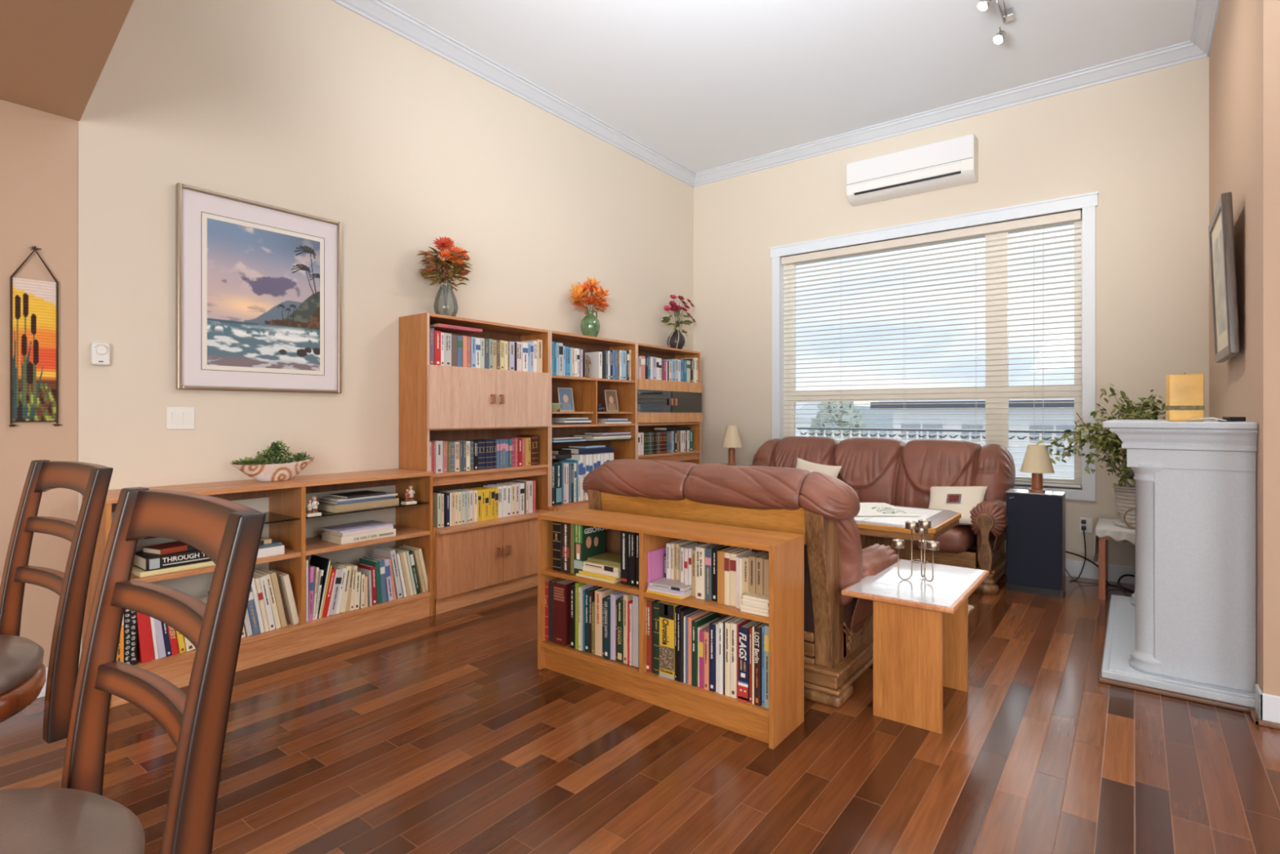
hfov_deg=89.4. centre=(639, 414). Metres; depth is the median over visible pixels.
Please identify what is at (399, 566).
book
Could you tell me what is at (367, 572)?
book
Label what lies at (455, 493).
book
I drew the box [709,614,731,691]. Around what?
book
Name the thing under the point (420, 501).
glass shelf
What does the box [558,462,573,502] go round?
book
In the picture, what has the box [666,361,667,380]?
book
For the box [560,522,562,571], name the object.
book
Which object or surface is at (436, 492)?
book
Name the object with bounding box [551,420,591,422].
book
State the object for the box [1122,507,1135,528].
mug
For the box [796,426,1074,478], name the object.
balcony railing
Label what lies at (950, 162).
air conditioner
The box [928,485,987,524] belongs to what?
throw pillow
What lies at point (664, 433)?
book
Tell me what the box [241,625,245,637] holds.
book
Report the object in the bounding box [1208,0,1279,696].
wall
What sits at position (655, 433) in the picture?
book
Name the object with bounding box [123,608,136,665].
book
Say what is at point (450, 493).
book
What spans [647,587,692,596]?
book
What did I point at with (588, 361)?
statuette
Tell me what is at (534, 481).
book
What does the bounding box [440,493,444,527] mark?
book
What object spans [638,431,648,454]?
book
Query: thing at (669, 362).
book
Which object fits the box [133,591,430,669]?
shelf
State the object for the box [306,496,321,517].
figurine
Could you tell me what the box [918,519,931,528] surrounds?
candle cup
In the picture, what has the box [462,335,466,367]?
book
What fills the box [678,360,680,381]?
book
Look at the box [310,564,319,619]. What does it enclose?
book
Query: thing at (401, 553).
book
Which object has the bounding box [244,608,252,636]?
book
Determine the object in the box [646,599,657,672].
book
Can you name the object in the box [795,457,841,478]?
throw pillow
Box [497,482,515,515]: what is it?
book
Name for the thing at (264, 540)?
book
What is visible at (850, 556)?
cushion
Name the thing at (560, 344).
book
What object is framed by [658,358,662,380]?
book
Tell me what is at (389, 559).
book
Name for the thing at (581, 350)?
book
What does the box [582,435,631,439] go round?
book
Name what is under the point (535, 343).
book
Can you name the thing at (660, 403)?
bookcase
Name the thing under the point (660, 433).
book
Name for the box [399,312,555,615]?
bookcase
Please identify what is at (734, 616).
book
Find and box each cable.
[1065,551,1134,592]
[1065,568,1120,585]
[1069,528,1085,581]
[1117,573,1134,596]
[1186,417,1226,421]
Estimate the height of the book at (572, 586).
0.309 m
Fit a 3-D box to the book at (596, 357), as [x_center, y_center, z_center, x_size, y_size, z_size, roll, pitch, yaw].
[-0.409,-0.431,5.691,0.169,0.231,0.043,0,0,37]
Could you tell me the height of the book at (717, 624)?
0.286 m
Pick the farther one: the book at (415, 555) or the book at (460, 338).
the book at (460, 338)
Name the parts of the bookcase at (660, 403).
smoked pane, glass door, panel, shelf rail, panel, shelf, shelf, handle, smoked pane, panel, glass door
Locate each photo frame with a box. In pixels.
[556,387,574,411]
[604,389,618,412]
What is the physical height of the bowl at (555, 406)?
0.068 m
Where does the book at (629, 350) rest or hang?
on the bookcase at (587, 392)
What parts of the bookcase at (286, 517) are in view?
panel, rail, panel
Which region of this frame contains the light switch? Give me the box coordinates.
[166,407,194,429]
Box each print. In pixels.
[207,217,319,370]
[1213,227,1226,337]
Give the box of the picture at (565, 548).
[562,546,568,557]
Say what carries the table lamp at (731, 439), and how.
on the floor speaker
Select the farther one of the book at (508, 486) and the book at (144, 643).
the book at (508, 486)
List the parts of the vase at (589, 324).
flower, flower, flower, flower, flower, flower, flower, flower, flower, flower, flower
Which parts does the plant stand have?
leg, leg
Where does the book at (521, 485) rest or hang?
on the bookcase at (473, 562)
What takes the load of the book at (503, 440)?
on the bookcase at (473, 562)
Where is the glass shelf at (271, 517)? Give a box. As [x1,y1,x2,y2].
[141,511,300,539]
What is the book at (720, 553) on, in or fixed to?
on the bookcase at (772, 725)
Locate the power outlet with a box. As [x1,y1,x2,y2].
[1080,517,1092,533]
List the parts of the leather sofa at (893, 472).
backrest, rail, rail, carved post, arm, rail, plinth panel, arm, post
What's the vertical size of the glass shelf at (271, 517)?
0.006 m
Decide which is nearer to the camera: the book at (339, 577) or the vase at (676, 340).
the book at (339, 577)
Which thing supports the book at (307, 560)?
on the bookcase at (286, 517)
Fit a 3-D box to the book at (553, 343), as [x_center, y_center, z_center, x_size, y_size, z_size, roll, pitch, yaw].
[-0.776,-0.449,5.235,0.195,0.267,0.034,0,0,37]
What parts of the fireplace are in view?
cornice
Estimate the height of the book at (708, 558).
0.221 m
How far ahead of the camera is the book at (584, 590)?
3.15 m
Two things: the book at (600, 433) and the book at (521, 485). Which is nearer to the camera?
the book at (521, 485)
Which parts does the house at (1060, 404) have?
pane, pane, pane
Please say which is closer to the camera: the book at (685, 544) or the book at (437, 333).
the book at (685, 544)
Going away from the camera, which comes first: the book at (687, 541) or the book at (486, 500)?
the book at (687, 541)
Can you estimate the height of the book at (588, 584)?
0.308 m
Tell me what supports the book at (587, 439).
on the bookcase at (587, 392)
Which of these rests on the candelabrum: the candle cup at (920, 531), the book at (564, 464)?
the candle cup at (920, 531)
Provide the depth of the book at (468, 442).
4.54 m
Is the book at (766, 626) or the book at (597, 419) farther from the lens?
the book at (597, 419)
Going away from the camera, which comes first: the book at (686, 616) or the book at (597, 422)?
the book at (686, 616)
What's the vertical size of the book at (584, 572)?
0.014 m
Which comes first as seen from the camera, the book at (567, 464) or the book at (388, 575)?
the book at (388, 575)
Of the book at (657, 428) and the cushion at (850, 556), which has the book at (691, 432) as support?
the book at (657, 428)
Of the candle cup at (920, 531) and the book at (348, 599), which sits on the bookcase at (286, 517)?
the book at (348, 599)
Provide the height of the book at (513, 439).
0.214 m
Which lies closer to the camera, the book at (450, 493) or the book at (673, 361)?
the book at (450, 493)
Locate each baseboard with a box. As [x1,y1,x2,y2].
[36,666,48,697]
[1065,559,1134,584]
[1248,684,1279,729]
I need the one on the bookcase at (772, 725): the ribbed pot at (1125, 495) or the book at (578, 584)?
the book at (578, 584)
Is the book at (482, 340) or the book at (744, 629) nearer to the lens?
the book at (744, 629)
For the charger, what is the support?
on the fireplace
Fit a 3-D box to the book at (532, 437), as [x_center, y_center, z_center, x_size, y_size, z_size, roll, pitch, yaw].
[-0.897,0.281,5.077,0.166,0.227,0.028,0,0,37]
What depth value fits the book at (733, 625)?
2.65 m
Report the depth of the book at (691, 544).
2.89 m
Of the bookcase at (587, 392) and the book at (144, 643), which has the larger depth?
the bookcase at (587, 392)
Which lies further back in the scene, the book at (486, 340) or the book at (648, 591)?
the book at (486, 340)
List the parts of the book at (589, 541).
title panel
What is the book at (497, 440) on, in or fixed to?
on the bookcase at (473, 562)
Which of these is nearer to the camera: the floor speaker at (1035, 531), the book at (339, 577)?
the book at (339, 577)
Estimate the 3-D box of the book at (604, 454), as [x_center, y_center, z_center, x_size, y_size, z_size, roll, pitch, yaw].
[-0.372,0.533,5.701,0.173,0.382,0.032,0,0,37]
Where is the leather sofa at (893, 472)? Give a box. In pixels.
[751,435,1015,595]
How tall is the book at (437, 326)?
0.022 m
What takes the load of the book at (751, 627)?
on the bookcase at (772, 725)
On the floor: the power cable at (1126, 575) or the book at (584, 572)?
the power cable at (1126, 575)
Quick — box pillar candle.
[1164,372,1204,421]
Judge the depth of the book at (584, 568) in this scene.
3.08 m
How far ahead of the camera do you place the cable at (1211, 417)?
3.02 m
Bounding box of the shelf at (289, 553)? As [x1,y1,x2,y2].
[129,547,301,582]
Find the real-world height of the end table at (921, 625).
0.524 m
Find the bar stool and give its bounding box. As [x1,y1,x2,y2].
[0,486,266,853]
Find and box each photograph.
[658,644,674,671]
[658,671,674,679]
[664,604,667,615]
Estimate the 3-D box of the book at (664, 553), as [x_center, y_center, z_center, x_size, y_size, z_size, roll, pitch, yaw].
[0.156,0.720,3.034,0.014,0.151,0.132,0,0,37]
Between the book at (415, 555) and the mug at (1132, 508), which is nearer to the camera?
the book at (415, 555)
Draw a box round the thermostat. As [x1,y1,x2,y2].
[90,342,110,365]
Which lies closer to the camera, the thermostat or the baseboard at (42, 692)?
the baseboard at (42, 692)
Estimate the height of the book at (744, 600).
0.012 m
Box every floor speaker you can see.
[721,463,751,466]
[1005,488,1065,597]
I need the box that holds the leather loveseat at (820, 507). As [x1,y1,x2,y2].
[582,458,900,706]
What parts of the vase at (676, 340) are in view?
flower, flower, flower, flower, flower, flower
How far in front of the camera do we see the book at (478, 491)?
4.57 m
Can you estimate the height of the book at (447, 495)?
0.224 m
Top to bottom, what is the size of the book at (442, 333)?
0.224 m
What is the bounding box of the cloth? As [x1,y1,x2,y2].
[1093,517,1135,562]
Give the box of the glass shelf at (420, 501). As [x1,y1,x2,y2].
[306,497,429,518]
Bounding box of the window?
[769,191,1098,501]
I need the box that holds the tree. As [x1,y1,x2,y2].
[808,401,867,440]
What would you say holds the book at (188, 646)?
on the bookcase at (286, 517)
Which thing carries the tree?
on the ground
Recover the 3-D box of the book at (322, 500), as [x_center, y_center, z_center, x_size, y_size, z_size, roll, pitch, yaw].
[-1.726,0.513,3.937,0.221,0.018,0.360,0,0,36]
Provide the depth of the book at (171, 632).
3.07 m
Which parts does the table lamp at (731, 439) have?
lamp shade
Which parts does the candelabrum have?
curved arm, curved arm, curved arm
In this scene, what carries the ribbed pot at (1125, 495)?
on the cloth
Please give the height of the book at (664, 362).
0.198 m
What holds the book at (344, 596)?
on the bookcase at (286, 517)
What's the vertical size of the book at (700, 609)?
0.287 m
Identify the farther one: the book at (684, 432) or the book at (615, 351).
the book at (684, 432)
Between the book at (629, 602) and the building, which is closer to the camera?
the book at (629, 602)
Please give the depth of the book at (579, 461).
5.38 m
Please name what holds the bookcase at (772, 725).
on the floor
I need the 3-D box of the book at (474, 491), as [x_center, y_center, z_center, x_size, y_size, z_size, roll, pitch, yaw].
[-1.216,0.644,4.589,0.161,0.220,0.035,0,0,37]
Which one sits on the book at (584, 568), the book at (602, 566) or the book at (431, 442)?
the book at (602, 566)
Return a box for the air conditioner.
[846,133,977,206]
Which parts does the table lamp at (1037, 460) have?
lamp shade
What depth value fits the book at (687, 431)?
6.74 m
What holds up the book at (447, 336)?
on the bookcase at (473, 562)
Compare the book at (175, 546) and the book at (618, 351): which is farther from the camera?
the book at (618, 351)
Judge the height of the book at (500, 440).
0.209 m
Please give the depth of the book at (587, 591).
3.14 m
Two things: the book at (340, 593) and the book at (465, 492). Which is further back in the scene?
the book at (465, 492)
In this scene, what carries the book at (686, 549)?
on the bookcase at (772, 725)
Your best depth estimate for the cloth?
4.52 m
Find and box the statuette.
[585,355,591,377]
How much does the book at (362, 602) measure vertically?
0.195 m
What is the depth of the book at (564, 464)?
5.25 m
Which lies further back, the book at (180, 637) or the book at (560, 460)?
the book at (560, 460)
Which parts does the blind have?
head rail, ladder cord, rail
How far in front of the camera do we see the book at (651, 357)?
6.22 m
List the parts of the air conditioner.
panel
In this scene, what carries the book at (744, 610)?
on the bookcase at (772, 725)
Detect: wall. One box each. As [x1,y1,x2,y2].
[0,0,693,666]
[693,56,1208,567]
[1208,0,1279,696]
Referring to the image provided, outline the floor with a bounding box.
[0,574,1279,853]
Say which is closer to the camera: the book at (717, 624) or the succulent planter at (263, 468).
the book at (717, 624)
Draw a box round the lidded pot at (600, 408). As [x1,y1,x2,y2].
[597,402,604,412]
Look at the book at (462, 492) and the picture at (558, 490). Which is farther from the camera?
the picture at (558, 490)
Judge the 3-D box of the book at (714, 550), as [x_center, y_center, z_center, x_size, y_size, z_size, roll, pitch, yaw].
[0.360,0.684,2.809,0.025,0.223,0.143,0,0,37]
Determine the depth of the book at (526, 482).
4.93 m
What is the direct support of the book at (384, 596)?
on the bookcase at (286, 517)
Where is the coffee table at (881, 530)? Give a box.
[853,505,961,559]
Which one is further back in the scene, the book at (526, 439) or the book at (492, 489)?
the book at (526, 439)
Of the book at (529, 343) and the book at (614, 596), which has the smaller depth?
the book at (614, 596)
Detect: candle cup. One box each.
[892,538,904,548]
[905,520,918,529]
[915,527,928,533]
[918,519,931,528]
[918,539,927,549]
[926,540,939,550]
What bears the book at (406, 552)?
on the bookcase at (286, 517)
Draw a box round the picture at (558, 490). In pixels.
[555,487,561,502]
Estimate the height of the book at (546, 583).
0.293 m
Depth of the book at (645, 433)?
6.15 m
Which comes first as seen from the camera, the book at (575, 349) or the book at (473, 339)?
the book at (473, 339)
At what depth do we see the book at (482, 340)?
4.62 m
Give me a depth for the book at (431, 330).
4.29 m
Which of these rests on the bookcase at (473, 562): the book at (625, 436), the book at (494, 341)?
the book at (494, 341)
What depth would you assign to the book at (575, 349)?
5.38 m
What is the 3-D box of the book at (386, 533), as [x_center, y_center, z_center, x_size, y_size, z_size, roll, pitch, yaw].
[-1.702,0.727,3.919,0.234,0.042,0.345,0,0,37]
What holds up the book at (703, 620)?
on the bookcase at (772, 725)
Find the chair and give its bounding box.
[0,459,113,743]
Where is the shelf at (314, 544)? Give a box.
[306,524,430,555]
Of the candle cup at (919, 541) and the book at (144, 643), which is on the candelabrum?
the candle cup at (919, 541)
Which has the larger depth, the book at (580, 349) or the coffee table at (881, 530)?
the book at (580, 349)
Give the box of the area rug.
[968,604,973,613]
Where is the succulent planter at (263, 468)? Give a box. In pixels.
[230,440,315,481]
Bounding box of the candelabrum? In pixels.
[892,519,939,582]
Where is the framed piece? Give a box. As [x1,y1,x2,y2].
[175,182,341,393]
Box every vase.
[417,235,472,316]
[568,275,611,337]
[661,293,696,349]
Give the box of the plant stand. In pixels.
[1098,536,1128,599]
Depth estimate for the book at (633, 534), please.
2.96 m
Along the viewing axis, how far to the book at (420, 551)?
4.16 m
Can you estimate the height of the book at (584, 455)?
0.382 m
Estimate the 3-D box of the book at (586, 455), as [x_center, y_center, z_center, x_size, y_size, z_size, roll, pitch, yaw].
[-0.512,0.533,5.517,0.173,0.383,0.031,0,0,37]
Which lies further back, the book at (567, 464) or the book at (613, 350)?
the book at (613, 350)
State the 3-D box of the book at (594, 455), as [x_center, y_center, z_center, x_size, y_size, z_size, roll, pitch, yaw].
[-0.450,0.534,5.597,0.173,0.381,0.038,0,0,37]
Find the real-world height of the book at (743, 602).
0.012 m
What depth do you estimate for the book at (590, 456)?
5.49 m
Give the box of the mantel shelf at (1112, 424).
[1102,419,1257,429]
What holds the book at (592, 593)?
on the bookcase at (772, 725)
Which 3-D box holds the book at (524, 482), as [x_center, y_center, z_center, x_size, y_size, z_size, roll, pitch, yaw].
[-0.943,0.634,4.969,0.175,0.241,0.021,0,0,37]
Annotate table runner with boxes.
[857,502,920,515]
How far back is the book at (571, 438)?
5.30 m
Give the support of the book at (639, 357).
on the bookcase at (660, 403)
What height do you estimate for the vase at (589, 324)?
0.566 m
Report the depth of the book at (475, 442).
4.59 m
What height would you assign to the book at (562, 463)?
0.330 m
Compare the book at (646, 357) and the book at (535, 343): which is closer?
the book at (535, 343)
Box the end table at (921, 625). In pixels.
[840,559,989,733]
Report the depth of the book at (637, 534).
2.95 m
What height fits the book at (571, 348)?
0.237 m
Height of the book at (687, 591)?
0.010 m
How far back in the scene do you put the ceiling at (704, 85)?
4.85 m
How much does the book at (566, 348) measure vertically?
0.240 m
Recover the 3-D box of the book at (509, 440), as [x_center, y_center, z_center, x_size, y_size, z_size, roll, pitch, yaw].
[-1.029,0.289,4.889,0.154,0.210,0.027,0,0,37]
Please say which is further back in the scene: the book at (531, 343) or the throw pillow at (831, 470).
the throw pillow at (831, 470)
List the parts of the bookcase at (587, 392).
shelf, shelf, panel, glass shelf, panel, shelf, shelf, shelf, panel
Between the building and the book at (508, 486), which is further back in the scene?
the building
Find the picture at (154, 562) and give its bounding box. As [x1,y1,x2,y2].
[149,557,159,568]
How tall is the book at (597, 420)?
0.014 m
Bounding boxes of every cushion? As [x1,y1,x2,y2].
[837,517,862,605]
[912,524,977,554]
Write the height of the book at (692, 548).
0.204 m
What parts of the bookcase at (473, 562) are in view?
panel, door, door, panel, panel, shelf, shelf rail, shelf, handle, handle, handle, handle, door, door, panel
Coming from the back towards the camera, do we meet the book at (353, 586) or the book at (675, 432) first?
the book at (675, 432)
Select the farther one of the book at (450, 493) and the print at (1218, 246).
the book at (450, 493)
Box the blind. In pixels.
[781,209,1081,487]
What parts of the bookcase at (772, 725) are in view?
panel, shelf, shelf, panel, shelf, panel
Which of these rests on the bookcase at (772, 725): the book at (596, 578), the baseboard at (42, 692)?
the book at (596, 578)
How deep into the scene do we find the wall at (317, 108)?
3.81 m
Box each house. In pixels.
[795,401,821,435]
[870,398,1074,479]
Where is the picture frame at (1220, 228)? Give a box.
[1208,191,1239,363]
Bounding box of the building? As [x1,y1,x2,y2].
[820,401,893,438]
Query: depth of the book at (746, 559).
2.65 m
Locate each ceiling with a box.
[0,0,133,120]
[383,0,1195,173]
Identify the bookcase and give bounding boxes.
[81,468,433,707]
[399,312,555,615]
[537,507,804,749]
[550,330,636,511]
[636,342,702,464]
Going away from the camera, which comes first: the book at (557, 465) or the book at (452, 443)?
the book at (452, 443)
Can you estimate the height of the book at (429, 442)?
0.212 m
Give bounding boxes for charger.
[1217,417,1245,421]
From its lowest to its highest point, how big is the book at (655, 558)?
0.175 m
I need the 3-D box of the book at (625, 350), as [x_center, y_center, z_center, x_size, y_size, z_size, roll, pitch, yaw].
[-0.199,-0.451,5.982,0.198,0.271,0.015,0,0,37]
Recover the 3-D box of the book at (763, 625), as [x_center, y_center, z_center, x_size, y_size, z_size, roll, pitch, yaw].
[0.541,1.002,2.637,0.013,0.319,0.172,0,0,37]
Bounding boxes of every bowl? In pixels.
[233,456,315,481]
[551,403,561,411]
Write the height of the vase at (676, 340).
0.603 m
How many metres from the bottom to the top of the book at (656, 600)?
0.318 m
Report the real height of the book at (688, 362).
0.227 m
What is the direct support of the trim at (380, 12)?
attached to the wall at (317, 108)
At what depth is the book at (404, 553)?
4.07 m
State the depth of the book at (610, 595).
3.08 m
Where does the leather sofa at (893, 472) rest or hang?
on the floor
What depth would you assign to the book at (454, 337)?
4.42 m
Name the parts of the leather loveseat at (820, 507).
post, rail, panel, post, plinth panel, arm, rail, arm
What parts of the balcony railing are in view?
hand rail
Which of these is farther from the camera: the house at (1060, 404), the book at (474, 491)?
the house at (1060, 404)
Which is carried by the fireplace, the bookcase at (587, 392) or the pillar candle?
the pillar candle
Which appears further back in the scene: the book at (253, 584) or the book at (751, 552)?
the book at (253, 584)
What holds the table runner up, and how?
on the coffee table at (881, 530)
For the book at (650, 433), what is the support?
on the bookcase at (660, 403)
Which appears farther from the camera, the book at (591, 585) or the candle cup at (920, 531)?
the book at (591, 585)
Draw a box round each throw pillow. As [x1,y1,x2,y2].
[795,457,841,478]
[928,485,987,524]
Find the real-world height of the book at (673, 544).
0.205 m
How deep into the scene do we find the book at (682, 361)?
6.66 m
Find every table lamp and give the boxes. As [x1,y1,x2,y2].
[720,425,742,465]
[1019,444,1054,492]
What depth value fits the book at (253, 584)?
3.37 m
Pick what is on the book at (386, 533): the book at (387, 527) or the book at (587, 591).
the book at (387, 527)
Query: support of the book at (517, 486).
on the bookcase at (473, 562)
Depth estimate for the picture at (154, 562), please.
3.01 m
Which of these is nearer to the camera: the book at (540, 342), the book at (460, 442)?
the book at (460, 442)
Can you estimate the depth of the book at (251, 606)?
3.35 m
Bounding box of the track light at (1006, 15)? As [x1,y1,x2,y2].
[977,0,1014,44]
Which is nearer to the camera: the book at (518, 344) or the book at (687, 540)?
the book at (687, 540)
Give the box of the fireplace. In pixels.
[1097,419,1257,712]
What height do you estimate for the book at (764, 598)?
0.012 m
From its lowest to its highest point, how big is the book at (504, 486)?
0.230 m
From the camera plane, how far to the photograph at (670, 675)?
2.84 m
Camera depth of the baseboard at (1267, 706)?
2.70 m
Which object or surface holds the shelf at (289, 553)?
attached to the bookcase at (286, 517)
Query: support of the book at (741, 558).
on the bookcase at (772, 725)
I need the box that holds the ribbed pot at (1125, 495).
[1111,484,1135,524]
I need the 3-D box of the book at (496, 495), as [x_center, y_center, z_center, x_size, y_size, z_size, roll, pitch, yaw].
[-1.101,0.645,4.738,0.160,0.218,0.029,0,0,37]
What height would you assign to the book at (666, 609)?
0.329 m
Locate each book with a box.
[115,613,124,662]
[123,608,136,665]
[131,560,215,577]
[133,548,211,571]
[136,611,155,662]
[142,541,195,555]
[150,616,159,659]
[153,617,165,658]
[160,621,171,656]
[167,625,178,655]
[174,629,186,653]
[182,635,195,651]
[198,595,208,603]
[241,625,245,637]
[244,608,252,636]
[247,586,260,635]
[251,577,264,632]
[253,568,280,629]
[253,572,275,631]
[253,575,269,631]
[254,566,287,627]
[257,544,284,558]
[258,540,282,548]
[259,537,271,544]
[271,568,298,624]
[306,559,308,622]
[308,564,314,621]
[309,554,328,618]
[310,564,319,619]
[314,497,399,512]
[314,568,324,619]
[318,495,393,505]
[318,560,330,618]
[320,520,392,533]
[320,564,332,617]
[321,528,395,544]
[321,567,336,617]
[322,491,397,502]
[324,524,393,536]
[326,569,337,616]
[328,490,385,498]
[328,566,342,614]
[329,561,351,612]
[329,564,346,613]
[334,561,354,611]
[337,561,357,610]
[354,570,360,609]
[356,562,377,604]
[356,566,372,605]
[359,556,382,604]
[359,573,364,608]
[364,555,386,602]
[364,575,367,607]
[371,555,393,600]
[373,545,402,598]
[373,554,395,599]
[388,547,413,595]
[390,547,416,594]
[393,546,420,593]
[395,550,410,595]
[395,553,406,597]
[399,545,426,592]
[403,544,427,591]
[429,323,482,333]
[429,328,434,364]
[429,440,442,473]
[429,441,431,471]
[431,442,432,471]
[432,442,435,473]
[432,491,449,526]
[432,492,440,528]
[434,330,440,364]
[435,492,445,526]
[437,490,454,525]
[440,332,444,365]
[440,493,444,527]
[442,440,447,472]
[443,490,457,524]
[444,333,451,365]
[446,489,461,524]
[447,440,459,471]
[447,441,450,471]
[447,489,464,524]
[448,440,462,471]
[449,493,451,525]
[450,441,454,471]
[451,334,457,366]
[453,489,466,523]
[455,488,470,523]
[457,335,462,366]
[457,488,472,522]
[460,440,473,470]
[461,440,466,471]
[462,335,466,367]
[462,440,477,470]
[463,488,480,521]
[464,488,477,521]
[466,336,471,367]
[466,440,470,471]
[471,337,475,368]
[471,488,484,520]
[474,440,481,469]
[474,487,488,519]
[475,337,480,368]
[475,487,491,519]
[478,439,493,468]
[479,440,485,469]
[480,337,484,368]
[480,486,494,519]
[482,440,488,469]
[483,484,502,517]
[484,338,488,368]
[484,486,498,518]
[485,439,496,468]
[488,338,493,368]
[488,440,491,468]
[488,484,506,517]
[490,439,499,467]
[491,438,505,467]
[493,339,496,368]
[493,438,508,466]
[496,340,499,369]
[497,437,514,466]
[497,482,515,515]
[497,484,511,516]
[499,340,504,369]
[499,439,502,467]
[500,438,511,466]
[504,341,507,369]
[504,482,519,515]
[505,437,517,466]
[507,341,509,369]
[508,437,522,466]
[508,480,525,513]
[509,341,514,370]
[509,481,524,514]
[511,480,528,513]
[512,437,524,466]
[514,342,516,370]
[515,341,521,370]
[516,480,533,512]
[517,435,534,465]
[518,479,535,512]
[519,437,528,465]
[521,339,542,372]
[521,342,528,371]
[522,435,537,465]
[525,342,530,371]
[525,437,530,465]
[526,341,537,372]
[530,342,533,371]
[545,582,548,639]
[548,577,562,641]
[551,341,554,375]
[551,417,588,419]
[551,418,591,420]
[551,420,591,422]
[551,422,591,424]
[551,436,582,439]
[551,438,582,440]
[551,439,586,442]
[551,448,571,454]
[551,453,573,459]
[551,462,555,505]
[551,462,561,505]
[552,520,560,570]
[553,578,577,645]
[554,342,556,375]
[555,462,571,502]
[556,342,558,375]
[558,342,563,375]
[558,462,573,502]
[559,458,577,502]
[560,462,576,502]
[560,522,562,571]
[561,462,563,503]
[562,346,564,375]
[562,446,613,453]
[562,458,580,501]
[562,522,570,573]
[563,462,566,503]
[564,346,567,376]
[565,453,582,501]
[565,462,568,502]
[567,346,569,376]
[568,444,604,448]
[569,347,572,376]
[570,523,574,573]
[570,583,575,648]
[572,347,573,376]
[573,348,577,376]
[573,433,629,436]
[573,524,605,573]
[575,453,588,500]
[575,582,587,649]
[576,348,579,377]
[576,573,620,583]
[578,570,620,580]
[578,583,591,650]
[579,349,580,377]
[580,349,582,377]
[580,584,595,650]
[581,453,592,473]
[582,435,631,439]
[582,437,630,440]
[582,454,585,500]
[582,560,620,573]
[582,565,620,577]
[582,585,596,651]
[584,351,602,378]
[584,431,630,435]
[585,586,600,652]
[586,453,599,466]
[586,552,620,567]
[587,350,604,378]
[587,453,596,470]
[588,453,603,465]
[589,586,604,653]
[591,600,595,653]
[595,587,619,656]
[597,418,627,420]
[597,420,630,422]
[597,422,631,423]
[597,453,606,463]
[598,452,609,462]
[600,452,613,460]
[602,595,610,656]
[603,595,610,658]
[604,350,608,378]
[606,350,613,378]
[608,351,609,378]
[610,591,626,660]
[613,350,614,379]
[614,350,617,379]
[615,600,617,660]
[617,350,619,379]
[617,596,623,662]
[619,350,622,379]
[620,530,628,584]
[622,350,626,379]
[623,592,635,663]
[624,350,626,380]
[626,350,629,380]
[627,600,632,664]
[628,531,631,585]
[629,350,631,380]
[629,602,632,665]
[631,532,635,586]
[632,594,639,666]
[635,532,639,586]
[638,355,645,378]
[638,356,640,378]
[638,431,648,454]
[638,432,639,455]
[640,432,644,455]
[644,355,648,378]
[644,431,652,454]
[644,432,646,454]
[646,589,691,599]
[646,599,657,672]
[647,546,666,587]
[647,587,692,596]
[648,356,650,379]
[648,576,691,591]
[648,585,692,595]
[650,356,652,379]
[650,431,665,453]
[651,431,654,453]
[652,356,656,379]
[652,600,657,672]
[653,426,690,430]
[653,431,657,453]
[653,600,661,674]
[656,357,658,379]
[657,431,659,453]
[657,431,666,453]
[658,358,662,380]
[658,600,679,679]
[659,431,662,453]
[661,360,662,380]
[662,359,675,381]
[662,360,666,380]
[663,431,669,453]
[664,553,666,577]
[665,359,678,381]
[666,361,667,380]
[666,431,671,453]
[666,538,683,578]
[668,361,671,381]
[671,430,683,451]
[671,431,674,452]
[671,539,687,579]
[672,430,685,451]
[674,431,677,452]
[675,539,688,579]
[675,604,682,680]
[676,540,694,579]
[677,604,690,681]
[678,358,693,382]
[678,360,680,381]
[678,431,680,452]
[678,541,697,580]
[680,357,697,382]
[680,359,683,382]
[680,542,700,582]
[680,606,699,682]
[683,360,686,382]
[684,430,688,451]
[684,542,702,584]
[684,608,701,682]
[685,608,702,684]
[686,358,694,382]
[686,360,690,382]
[688,430,693,451]
[688,542,706,587]
[688,609,711,684]
[691,548,695,596]
[691,611,716,686]
[695,542,717,599]
[697,617,719,686]
[698,625,709,688]
[703,628,709,689]
[704,544,723,600]
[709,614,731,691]
[711,545,730,601]
[715,622,718,692]
[717,546,739,604]
[718,615,733,693]
[723,616,735,693]
[724,546,744,604]
[724,616,739,696]
[729,547,751,606]
[729,617,746,697]
[736,551,754,608]
[737,618,750,698]
[737,619,759,702]
[738,551,756,608]
[740,608,768,617]
[741,604,768,613]
[742,551,759,594]
[742,591,768,603]
[742,598,768,606]
[742,601,768,609]
[749,550,768,593]
[749,622,759,702]
[752,622,761,703]
[754,622,766,706]
[755,552,768,595]
[761,622,767,706]
[763,556,768,595]
[764,623,768,708]
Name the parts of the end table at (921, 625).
panel, edge frame, panel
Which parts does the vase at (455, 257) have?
flower, flower, flower, flower, flower, flower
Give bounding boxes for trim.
[330,0,696,186]
[693,40,1207,186]
[1190,0,1221,57]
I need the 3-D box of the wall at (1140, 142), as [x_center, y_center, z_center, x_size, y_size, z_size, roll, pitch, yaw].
[2.489,-0.700,6.066,4.580,4.000,0.200,0,0,37]
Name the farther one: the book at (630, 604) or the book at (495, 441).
the book at (495, 441)
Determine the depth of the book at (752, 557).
2.63 m
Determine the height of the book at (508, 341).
0.215 m
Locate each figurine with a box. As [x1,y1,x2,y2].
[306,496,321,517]
[400,485,417,505]

